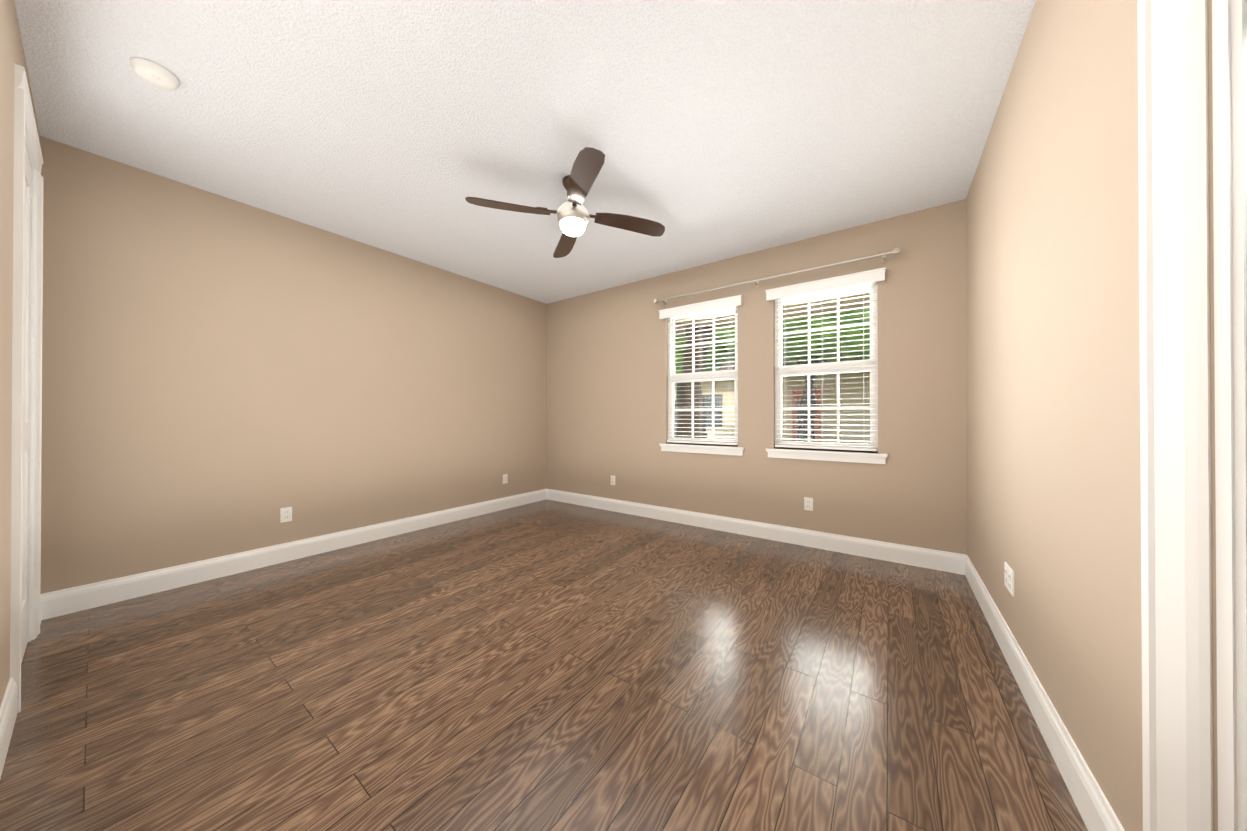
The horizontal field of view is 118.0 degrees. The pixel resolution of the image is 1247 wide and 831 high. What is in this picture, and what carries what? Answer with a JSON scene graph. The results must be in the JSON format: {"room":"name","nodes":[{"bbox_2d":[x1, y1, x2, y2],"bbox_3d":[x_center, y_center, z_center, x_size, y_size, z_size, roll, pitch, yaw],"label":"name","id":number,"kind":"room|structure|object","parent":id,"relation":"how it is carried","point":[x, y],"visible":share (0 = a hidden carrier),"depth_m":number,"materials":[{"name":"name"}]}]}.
{"room":"empty bedroom","nodes":[
{"label":"empty bedroom","id":0,"kind":"room"},
{"bbox_2d":[0,0,39,706],"bbox_3d":[-1.000,-0.224,0.044,6.160,2.740,0.720,0,0,35],"label":"wall","id":1,"kind":"structure","parent":0,"point":[11,51],"depth_m":1.35,"materials":[{"name":"beige paint"}]},
{"bbox_2d":[0,678,17,778],"bbox_3d":[-1.420,1.077,0.786,2.270,0.145,0.016,0,0,35],"label":"baseboard","id":2,"kind":"structure","parent":1,"relation":"attached to","point":[8,709],"depth_m":1.31,"materials":[{"name":"white wood"}]},
{"bbox_2d":[21,145,31,662],"bbox_3d":[-2.748,-0.057,1.694,0.718,2.397,0.038,0,0,35],"label":"closet door","id":3,"kind":"structure","parent":1,"relation":"in","point":[26,410],"depth_m":1.85,"materials":[{"name":"white paint"}]},
{"bbox_2d":[10,64,43,712],"bbox_3d":[-2.763,-0.104,1.673,0.930,2.515,0.142,0,0,35],"label":"door frame","id":4,"kind":"structure","parent":1,"relation":"attached to","point":[25,131],"depth_m":1.47,"materials":[{"name":"white wood"}]},
{"bbox_2d":[40,136,546,593],"bbox_3d":[-2.240,-0.207,3.725,0.120,2.740,4.095,0,0,35],"label":"wall","id":5,"kind":"structure","parent":0,"point":[223,376],"depth_m":2.79,"materials":[{"name":"beige paint"}]},
{"bbox_2d":[280,507,291,522],"bbox_3d":[-2.683,0.790,2.983,0.009,0.114,0.070,0,0,35],"label":"electrical outlet","id":6,"kind":"object","parent":5,"relation":"attached to","point":[286,514],"visible":1,"depth_m":2.98,"materials":[{"name":"white plastic"}]},
{"bbox_2d":[40,489,547,623],"bbox_3d":[-2.198,1.090,3.662,0.016,0.145,3.810,0,0,35],"label":"baseboard","id":7,"kind":"structure","parent":5,"relation":"attached to","point":[88,596],"depth_m":2.77,"materials":[{"name":"white wood"}]},
{"bbox_2d":[503,474,507,483],"bbox_3d":[-1.478,0.792,4.685,0.009,0.114,0.070,0,0,35],"label":"electrical outlet","id":8,"kind":"object","parent":5,"relation":"attached to","point":[505,478],"visible":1,"depth_m":4.68,"materials":[{"name":"white plastic"}]},
{"bbox_2d":[14,0,1035,303],"bbox_3d":[0.273,-1.645,1.952,6.280,0.120,4.095,0,0,35],"label":"ceiling","id":9,"kind":"structure","parent":0,"point":[714,130],"depth_m":1.96,"materials":[{"name":"white paint"}]},
{"bbox_2d":[130,57,179,89],"bbox_3d":[-2.159,-1.564,1.730,0.144,0.044,0.144,0,0,35],"label":"smoke detector","id":10,"kind":"object","parent":9,"relation":"attached to","point":[154,74],"visible":1,"depth_m":1.71,"materials":[{"name":"plastic"}]},
{"bbox_2d":[465,147,664,257],"bbox_3d":[-0.342,-1.402,2.536,0.999,0.361,0.999,0,0,27],"label":"ceiling fan","id":11,"kind":"object","parent":9,"relation":"attached to","point":[573,215],"visible":1,"depth_m":2.46,"materials":[{"name":"brown wood"}]},
{"bbox_2d":[0,499,1087,830],"bbox_3d":[0.273,1.205,1.938,6.280,0.100,4.095,0,0,35],"label":"floor","id":12,"kind":"structure","parent":0,"point":[548,665],"depth_m":1.54,"materials":[{"name":"brown wood"}]},
{"bbox_2d":[547,199,967,554],"bbox_3d":[0.795,-0.206,4.011,4.504,2.740,0.120,0,0,35],"label":"wall","id":13,"kind":"structure","parent":0,"point":[607,383],"depth_m":3.50,"materials":[{"name":"beige paint"}]},
{"bbox_2d":[611,475,614,484],"bbox_3d":[-0.130,0.792,4.582,0.070,0.114,0.009,0,0,35],"label":"electrical outlet","id":14,"kind":"object","parent":13,"relation":"attached to","point":[612,480],"visible":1,"depth_m":4.58,"materials":[{"name":"white plastic"}]},
{"bbox_2d":[659,307,743,455],"bbox_3d":[0.823,-0.371,3.967,0.933,1.530,0.150,0,0,35],"label":"window","id":15,"kind":"structure","parent":13,"relation":"in","point":[714,449],"depth_m":3.98,"materials":[{"name":"white plastic"}]},
{"bbox_2d":[659,295,742,444],"bbox_3d":[0.799,-0.435,3.933,0.919,1.461,0.120,0,0,35],"label":"window blind","id":16,"kind":"object","parent":15,"relation":"attached to","point":[722,304],"visible":0.9,"depth_m":3.91,"materials":[{"name":"white plastic"}]},
{"bbox_2d":[548,489,959,573],"bbox_3d":[0.707,1.092,3.984,4.384,0.145,0.016,0,0,35],"label":"baseboard","id":17,"kind":"structure","parent":13,"relation":"attached to","point":[945,561],"depth_m":3.43,"materials":[{"name":"white wood"}]},
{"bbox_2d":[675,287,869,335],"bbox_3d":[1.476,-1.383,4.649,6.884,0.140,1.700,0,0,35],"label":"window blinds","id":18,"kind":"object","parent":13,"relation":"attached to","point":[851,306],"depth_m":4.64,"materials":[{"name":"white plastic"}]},
{"bbox_2d":[654,247,899,304],"bbox_3d":[1.255,-1.268,3.552,2.194,0.070,0.105,0,0,35],"label":"curtain rod","id":19,"kind":"object","parent":13,"relation":"attached to","point":[895,251],"visible":1,"depth_m":3.34,"materials":[{"name":"silver metal"}]},
{"bbox_2d":[804,497,812,510],"bbox_3d":[1.642,0.786,3.327,0.070,0.114,0.009,0,0,35],"label":"electrical outlet","id":20,"kind":"object","parent":13,"relation":"attached to","point":[808,504],"visible":1,"depth_m":3.32,"materials":[{"name":"white plastic"}]},
{"bbox_2d":[766,282,886,463],"bbox_3d":[1.756,-0.374,3.307,0.933,1.530,0.150,0,0,35],"label":"window","id":21,"kind":"structure","parent":13,"relation":"in","point":[848,456],"depth_m":3.28,"materials":[{"name":"white plastic"}]},
{"bbox_2d":[765,267,885,450],"bbox_3d":[1.732,-0.439,3.273,0.919,1.461,0.120,0,0,35],"label":"window blind","id":22,"kind":"object","parent":21,"relation":"attached to","point":[851,281],"visible":1,"depth_m":3.25,"materials":[{"name":"white plastic"}]},
{"bbox_2d":[966,0,1142,830],"bbox_3d":[1.877,-0.216,1.746,0.120,2.740,2.325,0,0,35],"label":"wall","id":23,"kind":"structure","parent":0,"point":[1053,383],"depth_m":1.19,"materials":[{"name":"beige paint"}]},
{"bbox_2d":[1004,562,1013,596],"bbox_3d":[1.817,0.769,1.769,0.009,0.114,0.144,0,0,35],"label":"electrical outlet","id":24,"kind":"object","parent":23,"relation":"attached to","point":[1008,577],"visible":1,"depth_m":1.75,"materials":[{"name":"white plastic"}]},
{"bbox_2d":[960,554,1124,830],"bbox_3d":[1.812,1.081,1.766,0.016,0.145,2.268,0,0,35],"label":"baseboard","id":25,"kind":"structure","parent":23,"relation":"attached to","point":[1090,799],"depth_m":1.29,"materials":[{"name":"white wood"}]},
{"bbox_2d":[1208,0,1217,830],"bbox_3d":[1.332,-0.223,0.304,0.170,2.740,1.100,0,0,-10],"label":"wall","id":26,"kind":"structure","parent":0,"point":[1213,500],"depth_m":0.74,"materials":[{"name":"white paint"}]},
{"bbox_2d":[1138,0,1246,830],"bbox_3d":[1.287,-0.116,0.377,0.149,2.527,0.934,0,0,-10],"label":"door frame","id":27,"kind":"structure","parent":26,"relation":"attached to","point":[1176,545],"depth_m":0.76,"materials":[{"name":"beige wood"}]},
{"label":"outside","id":28,"kind":"structure","parent":0,"visible":0},
{"bbox_3d":[21.420,1.586,30.027,80.000,0.100,66.195,0,0,35],"label":"ground","id":29,"kind":"structure","parent":28,"visible":0},
{"bbox_2d":[676,326,711,437],"bbox_3d":[1.823,-2.217,6.863,6.482,7.416,6.406,0,0,35],"label":"tree","id":30,"kind":"object","parent":29,"relation":"on","point":[698,415],"depth_m":5.45,"materials":[{"name":"green plant"}]},
{"bbox_2d":[674,319,806,436],"bbox_3d":[2.420,-1.673,11.551,8.128,6.410,5.134,0,0,35],"label":"tree","id":31,"kind":"object","parent":29,"relation":"on","point":[679,397],"depth_m":10.03,"materials":[{"name":"green plant"}]},
{"bbox_2d":[674,360,869,443],"bbox_3d":[8.734,-1.442,18.619,11.300,5.850,8.500,0,0,35],"label":"house","id":32,"kind":"structure","parent":29,"relation":"on","point":[851,386],"depth_m":14.64,"materials":[{"name":"beige paint"}]},
{"bbox_2d":[731,353,826,441],"bbox_3d":[5.484,-2.506,11.431,8.594,8.062,5.120,0,0,35],"label":"tree","id":33,"kind":"object","parent":29,"relation":"on","point":[803,402],"depth_m":11.33,"materials":[{"name":"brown plant"}]},
{"bbox_2d":[796,308,869,361],"bbox_3d":[5.487,-1.709,8.081,7.346,6.367,5.665,0,0,35],"label":"tree","id":34,"kind":"object","parent":29,"relation":"on","point":[831,355],"depth_m":7.68,"materials":[{"name":"green plant"}]}
]}

